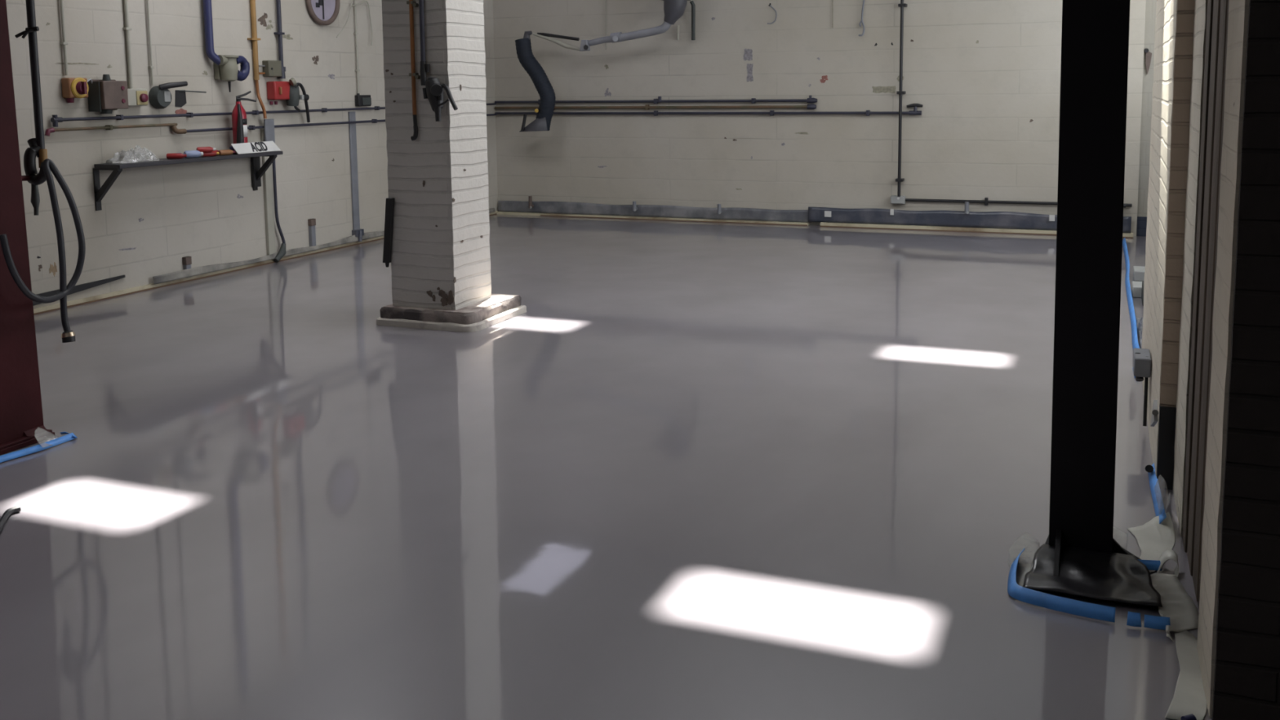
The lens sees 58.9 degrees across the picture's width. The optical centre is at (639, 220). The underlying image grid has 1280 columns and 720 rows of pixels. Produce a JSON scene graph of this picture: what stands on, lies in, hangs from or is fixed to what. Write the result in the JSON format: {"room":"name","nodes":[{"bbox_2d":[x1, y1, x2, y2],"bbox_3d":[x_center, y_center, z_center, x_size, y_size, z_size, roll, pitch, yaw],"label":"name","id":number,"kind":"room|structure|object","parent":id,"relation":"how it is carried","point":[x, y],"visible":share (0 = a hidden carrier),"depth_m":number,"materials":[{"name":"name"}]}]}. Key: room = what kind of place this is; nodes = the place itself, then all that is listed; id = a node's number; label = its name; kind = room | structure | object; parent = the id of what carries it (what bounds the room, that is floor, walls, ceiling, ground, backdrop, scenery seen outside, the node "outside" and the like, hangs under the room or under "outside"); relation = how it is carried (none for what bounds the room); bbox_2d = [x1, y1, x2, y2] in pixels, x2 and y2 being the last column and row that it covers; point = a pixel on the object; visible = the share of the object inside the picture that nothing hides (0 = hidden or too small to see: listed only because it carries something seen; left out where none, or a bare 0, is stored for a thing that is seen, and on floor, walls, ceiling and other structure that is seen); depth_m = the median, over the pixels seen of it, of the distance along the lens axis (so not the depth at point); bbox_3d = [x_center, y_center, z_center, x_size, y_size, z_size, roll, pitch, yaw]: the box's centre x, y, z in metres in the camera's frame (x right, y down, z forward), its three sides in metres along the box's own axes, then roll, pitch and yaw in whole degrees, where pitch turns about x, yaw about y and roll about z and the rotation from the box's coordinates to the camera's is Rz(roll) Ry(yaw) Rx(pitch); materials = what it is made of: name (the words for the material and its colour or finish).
{"room":"empty industrial workshop","nodes":[
{"label":"empty industrial workshop","id":0,"kind":"room"},
{"bbox_2d":[5,0,497,308],"bbox_3d":[-4.351,-1.208,6.800,0.254,3.800,14.100,2,7,22],"label":"wall","id":1,"kind":"structure","parent":0,"point":[151,218],"depth_m":8.74,"materials":[{"name":"brick"}]},
{"bbox_2d":[59,0,68,75],"bbox_3d":[-3.879,-1.986,7.522,0.031,2.033,0.040,2,7,22],"label":"conduit","id":2,"kind":"object","parent":1,"relation":"attached to","point":[64,42],"visible":1,"depth_m":7.60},
{"bbox_2d":[61,77,92,102],"bbox_3d":[-3.793,-0.884,7.703,0.129,0.170,0.219,2,7,22],"label":"switch","id":3,"kind":"object","parent":1,"relation":"attached to","point":[72,87],"visible":1,"depth_m":7.63,"materials":[{"name":"yellow plastic"}]},
{"bbox_2d":[87,74,128,114],"bbox_3d":[-3.705,-0.879,7.902,0.145,0.273,0.227,2,7,22],"label":"switch box","id":4,"kind":"object","parent":1,"relation":"attached to","point":[106,95],"visible":0.99,"depth_m":7.83,"materials":[{"name":"brown metal"}]},
{"bbox_2d":[100,109,112,114],"bbox_3d":[-3.728,-0.757,7.919,0.080,0.028,0.080,2,7,22],"label":"cable gland","id":5,"kind":"object","parent":4,"relation":"attached to","point":[103,111],"depth_m":7.89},
{"bbox_2d":[44,123,177,136],"bbox_3d":[-3.719,-0.646,8.015,0.050,0.057,1.155,2,7,22],"label":"pipe","id":6,"kind":"object","parent":1,"relation":"attached to","point":[49,131],"visible":1,"depth_m":7.94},
{"bbox_2d":[122,0,133,88],"bbox_3d":[-3.672,-1.994,8.028,0.035,2.139,0.052,2,7,22],"label":"conduit","id":7,"kind":"object","parent":1,"relation":"attached to","point":[126,28],"visible":0.99,"depth_m":8.10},
{"bbox_2d":[127,88,148,106],"bbox_3d":[-3.629,-0.883,8.143,0.103,0.125,0.200,2,7,22],"label":"switch","id":8,"kind":"object","parent":1,"relation":"attached to","point":[136,96],"visible":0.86,"depth_m":8.14,"materials":[{"name":"beige plastic"}]},
{"bbox_2d":[146,0,154,85],"bbox_3d":[-3.599,-2.035,8.212,0.029,2.102,0.032,2,7,22],"label":"conduit","id":9,"kind":"object","parent":1,"relation":"attached to","point":[151,67],"visible":1,"depth_m":8.29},
{"bbox_2d":[148,80,187,108],"bbox_3d":[-3.498,-0.930,8.417,0.136,0.202,0.257,2,7,22],"label":"switch","id":10,"kind":"object","parent":1,"relation":"attached to","point":[159,96],"visible":1,"depth_m":8.35,"materials":[{"name":"grey metal"}]},
{"bbox_2d":[182,256,191,277],"bbox_3d":[-3.479,0.360,8.714,0.038,0.160,0.058,2,7,22],"label":"pipe stub","id":11,"kind":"object","parent":1,"relation":"attached to","point":[187,260],"visible":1,"depth_m":8.69,"materials":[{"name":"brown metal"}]},
{"bbox_2d":[93,146,283,210],"bbox_3d":[-3.374,-0.350,8.627,0.249,0.389,1.687,2,7,22],"label":"wall shelf","id":12,"kind":"object","parent":1,"relation":"attached to","point":[257,171],"depth_m":8.23,"materials":[{"name":"black metal"}]},
{"bbox_2d":[166,153,186,159],"bbox_3d":[-3.428,-0.474,8.384,0.137,0.042,0.041,-3,7,-16],"label":"tube","id":13,"kind":"object","parent":12,"relation":"on","point":[169,156],"visible":1,"depth_m":8.37,"materials":[{"name":"red paint"}]},
{"bbox_2d":[183,150,203,158],"bbox_3d":[-3.343,-0.495,8.490,0.137,0.056,0.055,-7,9,-44],"label":"tube","id":14,"kind":"object","parent":12,"relation":"on","point":[191,153],"visible":1,"depth_m":8.47,"materials":[{"name":"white plastic"}]},
{"bbox_2d":[201,151,218,156],"bbox_3d":[-3.284,-0.507,8.660,0.040,0.040,0.137,5,9,39],"label":"tube","id":15,"kind":"object","parent":12,"relation":"on","point":[213,153],"visible":0.88,"depth_m":8.65,"materials":[{"name":"red paint"}]},
{"bbox_2d":[217,149,235,155],"bbox_3d":[-3.211,-0.527,8.813,0.042,0.042,0.137,4,8,33],"label":"tube","id":16,"kind":"object","parent":12,"relation":"on","point":[227,152],"visible":1,"depth_m":8.79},
{"bbox_2d":[231,90,256,153],"bbox_3d":[-3.176,-0.784,9.052,0.152,0.495,0.189,2,7,22],"label":"fire extinguisher","id":17,"kind":"object","parent":12,"relation":"on","point":[239,121],"visible":0.88,"depth_m":9.01,"materials":[{"name":"red metal"}]},
{"bbox_2d":[231,141,280,154],"bbox_3d":[-3.079,-0.584,9.096,0.054,0.083,0.529,2,7,21],"label":"sign","id":18,"kind":"object","parent":12,"relation":"on","point":[264,146],"visible":1,"depth_m":9.08,"materials":[{"name":"white plastic"}]},
{"bbox_3d":[-3.362,-0.501,8.603,0.099,0.042,0.128,2,7,22],"label":"tube","id":19,"kind":"object","parent":12,"relation":"on","visible":0},
{"bbox_2d":[195,146,215,152],"bbox_3d":[-3.294,-0.536,8.606,0.137,0.042,0.041,-6,9,-39],"label":"tube","id":20,"kind":"object","parent":19,"relation":"on","point":[205,149],"visible":0.95,"depth_m":8.59,"materials":[{"name":"red paint"}]},
{"bbox_2d":[178,89,206,93],"bbox_3d":[-3.427,-0.985,8.677,0.011,0.025,0.223,5,9,39],"label":"rod","id":21,"kind":"object","parent":1,"relation":"attached to","point":[179,90],"visible":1,"depth_m":8.67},
{"bbox_2d":[202,0,220,65],"bbox_3d":[-3.330,-2.176,8.737,0.063,1.951,0.131,6,9,43],"label":"pipe","id":22,"kind":"object","parent":1,"relation":"attached to","point":[207,10],"visible":1,"depth_m":8.77,"materials":[{"name":"metal"}]},
{"bbox_2d":[213,54,249,92],"bbox_3d":[-3.237,-1.163,9.001,0.166,0.290,0.288,2,7,22],"label":"socket","id":23,"kind":"object","parent":1,"relation":"attached to","point":[227,70],"visible":0.99,"depth_m":8.92,"materials":[{"name":"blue plastic"}]},
{"bbox_2d":[247,0,266,119],"bbox_3d":[-3.155,-2.020,9.231,0.086,2.381,0.105,2,7,22],"label":"conduit","id":24,"kind":"object","parent":1,"relation":"attached to","point":[253,12],"visible":1,"depth_m":9.30,"materials":[{"name":"orange metal"}]},
{"bbox_2d":[33,210,497,315],"bbox_3d":[-3.035,0.318,9.819,0.029,0.036,7.300,2,7,22],"label":"baseboard","id":25,"kind":"structure","parent":1,"relation":"attached to","point":[149,286],"depth_m":8.59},
{"bbox_2d":[32,275,124,305],"bbox_3d":[-3.862,0.481,7.805,0.014,0.086,0.790,2,7,22],"label":"strip","id":26,"kind":"object","parent":25,"relation":"on","point":[80,287],"visible":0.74,"depth_m":7.83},
{"bbox_2d":[258,60,281,76],"bbox_3d":[-3.096,-1.266,9.461,0.076,0.135,0.240,2,7,22],"label":"junction box","id":27,"kind":"object","parent":1,"relation":"attached to","point":[270,68],"visible":1,"depth_m":9.44,"materials":[{"name":"grey metal"}]},
{"bbox_2d":[260,119,285,262],"bbox_3d":[-3.090,-0.245,9.565,0.079,1.215,0.197,2,7,22],"label":"trunking","id":28,"kind":"object","parent":1,"relation":"attached to","point":[268,133],"visible":0.86,"depth_m":9.54,"materials":[{"name":"metal"}]},
{"bbox_2d":[50,102,496,127],"bbox_3d":[-2.789,-0.994,10.276,0.051,0.080,5.960,2,7,22],"label":"pipe","id":29,"kind":"object","parent":1,"relation":"attached to","point":[55,119],"visible":0.86,"depth_m":8.66,"materials":[{"name":"metal"}]},
{"bbox_2d":[266,81,290,104],"bbox_3d":[-3.041,-1.073,9.566,0.112,0.196,0.222,2,7,22],"label":"switch box","id":30,"kind":"object","parent":1,"relation":"attached to","point":[275,90],"visible":1,"depth_m":9.50,"materials":[{"name":"red paint"}]},
{"bbox_2d":[273,0,285,78],"bbox_3d":[-3.049,-2.220,9.505,0.063,2.050,0.083,2,7,22],"label":"pipe","id":31,"kind":"object","parent":1,"relation":"attached to","point":[279,33],"visible":1,"depth_m":9.56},
{"bbox_2d":[285,77,310,122],"bbox_3d":[-2.932,-1.032,9.758,0.149,0.388,0.305,2,7,22],"label":"socket","id":32,"kind":"object","parent":1,"relation":"attached to","point":[295,96],"visible":0.99,"depth_m":9.67,"materials":[{"name":"grey plastic"}]},
{"bbox_2d":[307,218,315,251],"bbox_3d":[-2.914,0.130,10.088,0.038,0.285,0.063,2,7,22],"label":"pipe stub","id":33,"kind":"object","parent":1,"relation":"attached to","point":[312,222],"visible":1,"depth_m":10.07,"materials":[{"name":"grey metal"}]},
{"bbox_2d":[306,0,339,25],"bbox_3d":[-2.825,-1.963,10.096,0.050,0.452,0.453,2,7,22],"label":"wall clock","id":34,"kind":"object","parent":1,"relation":"attached to","point":[324,12],"visible":1,"depth_m":10.11,"materials":[{"name":"brown metal"}]},
{"bbox_2d":[152,208,495,284],"bbox_3d":[-2.634,0.156,10.722,0.020,0.067,5.100,2,7,22],"label":"plastic sheet","id":35,"kind":"object","parent":1,"relation":"attached to","point":[184,273],"visible":0.66,"depth_m":9.30,"materials":[{"name":"plastic"}]},
{"bbox_2d":[170,113,496,133],"bbox_3d":[-2.590,-0.962,10.768,0.052,0.085,4.911,2,7,22],"label":"pipe","id":36,"kind":"object","parent":1,"relation":"attached to","point":[174,128],"visible":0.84,"depth_m":9.62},
{"bbox_2d":[336,0,353,37],"bbox_3d":[-2.695,-1.839,10.337,0.017,0.362,0.369,1,7,11],"label":"loose wire","id":37,"kind":"object","parent":1,"relation":"hanging from","point":[352,0],"visible":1,"depth_m":10.39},
{"bbox_2d":[348,111,364,241],"bbox_3d":[-2.654,-0.405,10.629,0.078,1.224,0.120,2,7,22],"label":"trunking","id":38,"kind":"object","parent":1,"relation":"attached to","point":[357,231],"visible":1,"depth_m":10.63,"materials":[{"name":"grey plastic"}]},
{"bbox_2d":[353,0,359,93],"bbox_3d":[-2.657,-2.269,10.515,0.030,2.196,0.036,2,7,22],"label":"conduit","id":39,"kind":"object","parent":1,"relation":"attached to","point":[356,33],"visible":1,"depth_m":10.58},
{"bbox_2d":[351,0,373,45],"bbox_3d":[-2.602,-1.854,10.638,0.022,0.417,0.303,2,7,22],"label":"loose wire","id":40,"kind":"object","parent":1,"relation":"attached to","point":[364,1],"visible":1,"depth_m":10.74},
{"bbox_2d":[355,93,371,106],"bbox_3d":[-2.610,-1.137,10.694,0.060,0.122,0.190,2,7,22],"label":"junction box","id":41,"kind":"object","parent":1,"relation":"attached to","point":[360,100],"visible":1,"depth_m":10.65,"materials":[{"name":"grey plastic"}]},
{"bbox_2d":[0,213,1212,719],"bbox_3d":[-0.488,0.921,5.478,8.550,0.200,14.100,2,7,22],"label":"floor","id":42,"kind":"structure","parent":0,"point":[706,470],"depth_m":4.05,"materials":[{"name":"grey plastic"}]},
{"bbox_2d":[0,505,21,532],"bbox_3d":[-2.155,1.018,3.842,0.044,0.022,0.235,-2,7,-12],"label":"cable offcut","id":43,"kind":"object","parent":42,"relation":"on","point":[7,513],"visible":1,"depth_m":3.88,"materials":[{"name":"grey rubber"}]},
{"bbox_2d":[0,0,54,455],"bbox_3d":[-2.755,-0.949,4.454,0.371,3.799,0.440,2,7,22],"label":"steel column","id":44,"kind":"structure","parent":42,"relation":"on","point":[21,416],"depth_m":4.65,"materials":[{"name":"metal"}]},
{"bbox_2d":[14,0,51,215],"bbox_3d":[-2.667,-1.454,4.876,0.146,2.860,0.563,-2,7,-15],"label":"air line","id":45,"kind":"object","parent":44,"relation":"attached to","point":[37,144],"visible":0.98,"depth_m":4.93,"materials":[{"name":"grey rubber"}]},
{"bbox_2d":[0,158,85,342],"bbox_3d":[-2.484,0.144,4.751,0.171,0.781,0.417,-1,7,0],"label":"air hose","id":46,"kind":"object","parent":45,"relation":"hanging from","point":[68,335],"visible":1,"depth_m":4.85,"materials":[{"name":"grey rubber"}]},
{"bbox_2d":[0,432,76,462],"bbox_3d":[-2.482,0.934,4.567,0.043,0.021,0.481,2,7,23],"label":"tape","id":47,"kind":"object","parent":42,"relation":"on","point":[6,457],"visible":1,"depth_m":4.61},
{"bbox_2d":[60,431,77,438],"bbox_3d":[-2.417,0.909,4.804,0.114,0.015,0.033,4,8,34],"label":"tape","id":48,"kind":"object","parent":42,"relation":"on","point":[61,433],"visible":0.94,"depth_m":4.82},
{"bbox_2d":[376,0,526,332],"bbox_3d":[-1.205,-1.262,6.985,0.699,3.800,0.688,2,7,22],"label":"brick pillar","id":49,"kind":"structure","parent":42,"relation":"on","point":[437,180],"depth_m":6.89,"materials":[{"name":"brick"}]},
{"bbox_2d":[382,197,395,266],"bbox_3d":[-1.543,0.077,6.960,0.085,0.430,0.035,2,7,22],"label":"guard","id":50,"kind":"object","parent":49,"relation":"attached to","point":[389,205],"visible":1,"depth_m":6.94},
{"bbox_2d":[406,0,420,141],"bbox_3d":[-1.355,-1.698,6.668,0.066,2.458,0.041,2,7,22],"label":"copper pipe","id":51,"kind":"object","parent":49,"relation":"attached to","point":[411,3],"visible":1,"depth_m":6.75,"materials":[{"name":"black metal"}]},
{"bbox_2d":[418,0,457,121],"bbox_3d":[-1.197,-1.742,6.528,0.114,2.340,0.323,-5,8,-34],"label":"conduit","id":52,"kind":"object","parent":49,"relation":"attached to","point":[433,91],"visible":1,"depth_m":6.67,"materials":[{"name":"metal"}]},
{"bbox_2d":[425,76,444,111],"bbox_3d":[-1.208,-0.738,6.665,0.106,0.210,0.150,-2,7,-10],"label":"socket","id":53,"kind":"object","parent":52,"relation":"attached to","point":[434,93],"depth_m":6.65,"materials":[{"name":"black plastic"}]},
{"bbox_2d":[1007,548,1115,622],"bbox_3d":[1.141,1.046,3.241,0.190,0.034,0.447,-2,7,-15],"label":"tape","id":54,"kind":"object","parent":42,"relation":"on","point":[1097,611],"visible":1,"depth_m":3.13,"materials":[{"name":"plastic"}]},
{"bbox_2d":[1027,0,1158,608],"bbox_3d":[1.333,-0.840,3.168,0.344,3.799,0.420,2,7,22],"label":"steel post","id":55,"kind":"object","parent":42,"relation":"on","point":[1094,69],"visible":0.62,"depth_m":3.33,"materials":[{"name":"metal"}]},
{"bbox_2d":[1022,543,1163,608],"bbox_3d":[1.313,1.023,3.287,0.366,0.033,0.278,2,7,22],"label":"plastic sheet","id":56,"kind":"object","parent":55,"relation":"on","point":[1120,577],"visible":0.98,"depth_m":3.28,"materials":[{"name":"plastic"}]},
{"bbox_2d":[1122,237,1139,349],"bbox_3d":[3.515,0.443,8.153,0.044,0.034,4.814,2,7,22],"label":"tape","id":57,"kind":"object","parent":42,"relation":"on","point":[1132,316],"visible":0.9,"depth_m":7.42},
{"bbox_2d":[1126,611,1141,626],"bbox_3d":[1.324,1.069,3.036,0.036,0.032,0.024,2,7,22],"label":"tape","id":58,"kind":"object","parent":42,"relation":"on","point":[1134,620],"visible":1,"depth_m":3.04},
{"bbox_2d":[1131,280,1142,297],"bbox_3d":[3.453,0.475,7.741,0.170,0.075,0.250,2,7,22],"label":"block","id":59,"kind":"object","parent":42,"relation":"on","point":[1136,286],"visible":0.44,"depth_m":7.65,"materials":[{"name":"grey plastic"}]},
{"bbox_2d":[1133,266,1145,281],"bbox_3d":[3.739,0.397,8.378,0.170,0.075,0.250,2,7,22],"label":"block","id":60,"kind":"object","parent":42,"relation":"on","point":[1138,271],"visible":0.43,"depth_m":8.29,"materials":[{"name":"grey plastic"}]},
{"bbox_2d":[1136,316,1142,348],"bbox_3d":[2.864,0.646,6.398,0.098,0.056,1.295,2,7,22],"label":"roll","id":61,"kind":"object","parent":42,"relation":"on","point":[1139,321],"visible":0.22,"depth_m":6.57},
{"bbox_2d":[1141,281,1144,306],"bbox_3d":[3.432,0.479,7.435,0.250,0.140,0.300,2,7,22],"label":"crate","id":62,"kind":"object","parent":42,"relation":"on","point":[1143,282],"visible":0.18,"depth_m":7.44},
{"bbox_2d":[1127,511,1173,573],"bbox_3d":[1.619,1.011,3.587,0.139,0.014,0.513,2,7,22],"label":"plastic sheet","id":63,"kind":"object","parent":42,"relation":"on","point":[1154,538],"visible":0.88,"depth_m":3.62,"materials":[{"name":"plastic"}]},
{"bbox_2d":[1137,559,1161,570],"bbox_3d":[1.517,1.030,3.385,0.071,0.025,0.019,0,7,9],"label":"tape","id":64,"kind":"object","parent":63,"relation":"on","point":[1154,565],"visible":0.78,"depth_m":3.38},
{"bbox_2d":[1143,614,1170,630],"bbox_3d":[1.378,1.072,3.020,0.065,0.029,0.022,2,7,18],"label":"tape","id":65,"kind":"object","parent":42,"relation":"on","point":[1150,621],"visible":1,"depth_m":3.02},
{"bbox_2d":[1147,463,1166,523],"bbox_3d":[1.811,0.953,3.978,0.028,0.033,0.578,2,7,21],"label":"tape","id":66,"kind":"object","parent":42,"relation":"on","point":[1157,497],"visible":0.87,"depth_m":3.93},
{"bbox_2d":[1144,464,1153,472],"bbox_3d":[1.876,0.915,4.178,0.028,0.050,0.085,2,7,22],"label":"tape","id":67,"kind":"object","parent":66,"relation":"attached to","point":[1149,468],"visible":1,"depth_m":4.14,"materials":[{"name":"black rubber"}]},
{"bbox_2d":[1156,549,1178,576],"bbox_3d":[1.567,1.031,3.370,0.062,0.075,0.097,2,7,22],"label":"fold","id":68,"kind":"object","parent":42,"relation":"on","point":[1168,554],"visible":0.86,"depth_m":3.37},
{"bbox_2d":[1149,573,1198,641],"bbox_3d":[1.482,1.061,3.131,0.111,0.025,0.412,1,7,16],"label":"plastic sheet","id":69,"kind":"object","parent":42,"relation":"on","point":[1182,611],"visible":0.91,"depth_m":3.14,"materials":[{"name":"plastic"}]},
{"bbox_2d":[1164,629,1206,719],"bbox_3d":[1.354,1.113,2.788,0.094,0.005,0.487,3,8,27],"label":"plastic sheet","id":70,"kind":"object","parent":42,"relation":"on","point":[1188,698],"visible":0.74,"depth_m":2.73,"materials":[{"name":"plastic"}]},
{"bbox_2d":[1181,714,1196,719],"bbox_3d":[1.242,1.133,2.566,0.024,0.026,0.026,-2,7,-12],"label":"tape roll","id":71,"kind":"object","parent":42,"relation":"on","point":[1190,717],"visible":1,"depth_m":2.56,"materials":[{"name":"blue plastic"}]},
{"bbox_2d":[493,0,1146,236],"bbox_3d":[1.534,-1.862,11.840,6.830,3.800,0.252,2,7,22],"label":"wall","id":72,"kind":"structure","parent":0,"point":[984,74],"depth_m":11.76,"materials":[{"name":"beige paint"}]},
{"bbox_2d":[515,0,695,132],"bbox_3d":[-0.412,-1.705,12.178,2.060,1.523,0.624,2,7,22],"label":"extraction arm","id":73,"kind":"object","parent":72,"relation":"attached to","point":[673,10],"visible":1,"depth_m":12.23},
{"bbox_2d":[519,114,547,132],"bbox_3d":[-1.177,-1.061,12.415,0.515,0.204,0.340,2,7,22],"label":"hood","id":74,"kind":"object","parent":73,"relation":"attached to","point":[540,124],"depth_m":12.27,"materials":[{"name":"metal"}]},
{"bbox_2d":[605,0,606,49],"bbox_3d":[-0.373,-2.142,12.439,0.020,0.542,0.012,2,7,22],"label":"loose wire","id":75,"kind":"object","parent":72,"relation":"attached to","point":[606,0],"visible":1,"depth_m":12.43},
{"bbox_2d":[497,200,811,222],"bbox_3d":[0.068,-0.107,12.484,3.710,0.137,0.020,2,7,22],"label":"baseboard","id":76,"kind":"structure","parent":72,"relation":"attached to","point":[556,207],"depth_m":12.43,"materials":[{"name":"metal"}]},
{"bbox_2d":[528,195,533,208],"bbox_3d":[-1.239,-0.209,12.981,0.046,0.142,0.111,2,7,22],"label":"pipe stub","id":77,"kind":"object","parent":76,"relation":"attached to","point":[530,197],"visible":1,"depth_m":12.94,"materials":[{"name":"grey metal"}]},
{"bbox_2d":[632,200,637,211],"bbox_3d":[-0.047,-0.158,12.499,0.046,0.107,0.111,2,7,22],"label":"pipe stub","id":78,"kind":"object","parent":76,"relation":"attached to","point":[634,208],"visible":1,"depth_m":12.45,"materials":[{"name":"grey plastic"}]},
{"bbox_2d":[717,204,721,213],"bbox_3d":[0.859,-0.124,12.132,0.046,0.104,0.111,2,7,22],"label":"pipe stub","id":79,"kind":"object","parent":76,"relation":"attached to","point":[719,211],"visible":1,"depth_m":12.08,"materials":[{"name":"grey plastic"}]},
{"bbox_2d":[494,103,816,110],"bbox_3d":[0.073,-1.230,12.342,3.750,0.058,0.068,2,7,22],"label":"pipe","id":80,"kind":"object","parent":72,"relation":"attached to","point":[812,106],"visible":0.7,"depth_m":12.19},
{"bbox_2d":[494,95,817,104],"bbox_3d":[0.077,-1.305,12.332,3.760,0.082,0.068,2,7,22],"label":"pipe","id":81,"kind":"object","parent":72,"relation":"attached to","point":[810,100],"visible":0.84,"depth_m":12.21,"materials":[{"name":"metal"}]},
{"bbox_2d":[494,103,923,115],"bbox_3d":[0.572,-1.181,12.148,4.824,0.121,0.061,2,7,22],"label":"pipe","id":82,"kind":"object","parent":72,"relation":"attached to","point":[915,112],"visible":0.79,"depth_m":11.96,"materials":[{"name":"grey metal"}]},
{"bbox_2d":[767,4,777,24],"bbox_3d":[1.366,-2.126,11.712,0.099,0.197,0.036,1,7,10],"label":"wire hook","id":83,"kind":"object","parent":72,"relation":"attached to","point":[770,5],"visible":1,"depth_m":11.70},
{"bbox_2d":[497,211,1133,238],"bbox_3d":[1.485,0.025,11.891,6.770,0.040,0.117,2,7,22],"label":"baseboard","id":84,"kind":"structure","parent":72,"relation":"attached to","point":[1126,235],"depth_m":11.61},
{"bbox_2d":[858,0,864,35],"bbox_3d":[2.223,-2.025,11.354,0.062,0.360,0.050,2,7,22],"label":"wire hook","id":85,"kind":"object","parent":72,"relation":"attached to","point":[863,5],"visible":1,"depth_m":11.36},
{"bbox_2d":[871,85,895,93],"bbox_3d":[2.452,-1.314,11.395,0.238,0.073,0.002,2,7,22],"label":"tape remnant","id":86,"kind":"object","parent":72,"relation":"attached to","point":[879,89],"visible":1,"depth_m":11.39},
{"bbox_2d":[890,195,905,204],"bbox_3d":[2.599,-0.206,11.420,0.140,0.080,0.091,2,7,22],"label":"junction box","id":87,"kind":"object","parent":72,"relation":"attached to","point":[895,199],"visible":1,"depth_m":11.39,"materials":[{"name":"grey plastic"}]},
{"bbox_2d":[895,0,906,196],"bbox_3d":[2.595,-1.940,11.206,0.074,3.420,0.099,2,7,22],"label":"conduit","id":88,"kind":"object","parent":72,"relation":"attached to","point":[902,5],"visible":1,"depth_m":11.25,"materials":[{"name":"black metal"}]},
{"bbox_2d":[808,206,1131,233],"bbox_3d":[3.170,-0.015,11.182,3.080,0.167,0.021,2,7,22],"label":"baseboard","id":89,"kind":"structure","parent":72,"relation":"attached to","point":[993,220],"depth_m":11.25,"materials":[{"name":"metal"}]},
{"bbox_2d":[824,210,831,217],"bbox_3d":[1.934,-0.064,11.661,0.070,0.060,0.004,2,7,22],"label":"paper tag","id":90,"kind":"object","parent":89,"relation":"attached to","point":[827,214],"visible":1,"depth_m":11.66,"materials":[{"name":"white paper"}]},
{"bbox_2d":[889,208,893,214],"bbox_3d":[2.537,-0.082,11.411,0.035,0.060,0.004,2,7,22],"label":"paper tag","id":91,"kind":"object","parent":89,"relation":"attached to","point":[891,211],"visible":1,"depth_m":11.41,"materials":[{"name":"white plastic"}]},
{"bbox_2d":[964,201,968,213],"bbox_3d":[3.223,-0.124,11.164,0.046,0.116,0.111,2,7,22],"label":"pipe stub","id":92,"kind":"object","parent":89,"relation":"attached to","point":[966,203],"visible":1,"depth_m":11.12,"materials":[{"name":"grey plastic"}]},
{"bbox_2d":[1048,214,1054,221],"bbox_3d":[3.942,-0.021,10.843,0.050,0.060,0.004,2,7,22],"label":"paper tag","id":93,"kind":"object","parent":89,"relation":"attached to","point":[1051,217],"visible":1,"depth_m":10.84,"materials":[{"name":"white paper"}]},
{"bbox_2d":[905,197,1132,206],"bbox_3d":[3.644,-0.174,11.019,2.090,0.075,0.049,2,7,22],"label":"conduit","id":94,"kind":"object","parent":72,"relation":"attached to","point":[985,201],"visible":0.56,"depth_m":11.10,"materials":[{"name":"black metal"}]},
{"bbox_2d":[1136,216,1147,236],"bbox_3d":[5.408,0.072,10.520,1.470,0.185,0.195,2,7,22],"label":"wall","id":95,"kind":"structure","parent":0,"point":[1141,227],"depth_m":10.69,"materials":[{"name":"blue paint"}]},
{"bbox_2d":[1137,0,1156,217],"bbox_3d":[5.389,-1.815,10.300,1.470,3.615,0.190,2,7,22],"label":"wall","id":96,"kind":"structure","parent":0,"point":[1150,9],"depth_m":10.57,"materials":[{"name":"paint"}]},
{"bbox_2d":[1143,48,1151,74],"bbox_3d":[4.696,-1.469,10.485,0.071,0.243,0.062,2,7,22],"label":"iron hook","id":97,"kind":"object","parent":96,"relation":"attached to","point":[1148,55],"visible":1,"depth_m":10.49,"materials":[{"name":"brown metal"}]},
{"bbox_2d":[1141,0,1177,475],"bbox_3d":[2.541,-1.015,4.550,0.783,3.800,1.794,2,7,22],"label":"wall","id":98,"kind":"structure","parent":0,"point":[1166,10],"depth_m":4.58,"materials":[{"name":"beige brick"}]},
{"bbox_2d":[1133,347,1151,426],"bbox_3d":[2.107,0.700,4.768,0.064,0.293,0.200,2,7,22],"label":"junction box","id":99,"kind":"object","parent":98,"relation":"attached to","point":[1141,357],"visible":1,"depth_m":4.70,"materials":[{"name":"grey plastic"}]},
{"bbox_2d":[1150,400,1158,426],"bbox_3d":[1.774,0.676,3.907,0.024,0.130,0.316,3,7,25],"label":"metal bracket","id":100,"kind":"object","parent":98,"relation":"attached to","point":[1154,420],"visible":1,"depth_m":3.96,"materials":[{"name":"metal"}]},
{"bbox_2d":[1156,0,1195,489],"bbox_3d":[2.013,-0.920,3.789,0.379,3.800,0.031,2,7,22],"label":"wall","id":101,"kind":"structure","parent":0,"point":[1185,8],"depth_m":3.97,"materials":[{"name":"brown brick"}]},
{"bbox_2d":[1172,0,1207,536],"bbox_3d":[2.136,-0.886,3.489,0.727,3.800,0.469,2,7,22],"label":"door frame","id":102,"kind":"structure","parent":101,"relation":"attached to","point":[1200,6],"depth_m":3.70,"materials":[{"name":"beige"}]},
{"bbox_2d":[1182,0,1229,608],"bbox_3d":[1.607,-0.827,3.036,0.079,3.800,0.780,2,7,22],"label":"door","id":103,"kind":"structure","parent":101,"relation":"in","point":[1217,15],"depth_m":3.25,"materials":[{"name":"wood"}]},
{"bbox_2d":[1212,0,1279,719],"bbox_3d":[1.992,-0.719,2.080,1.523,3.800,0.020,2,7,22],"label":"wall","id":104,"kind":"structure","parent":0,"point":[1246,678],"depth_m":2.48,"materials":[{"name":"brown brick"}]},
{"bbox_2d":[1196,0,1249,718],"bbox_3d":[2.057,-0.739,2.249,1.532,3.800,0.352,2,7,22],"label":"door frame","id":105,"kind":"object","parent":104,"relation":"in","point":[1238,10],"visible":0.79,"depth_m":2.61,"materials":[{"name":"beige brick"}]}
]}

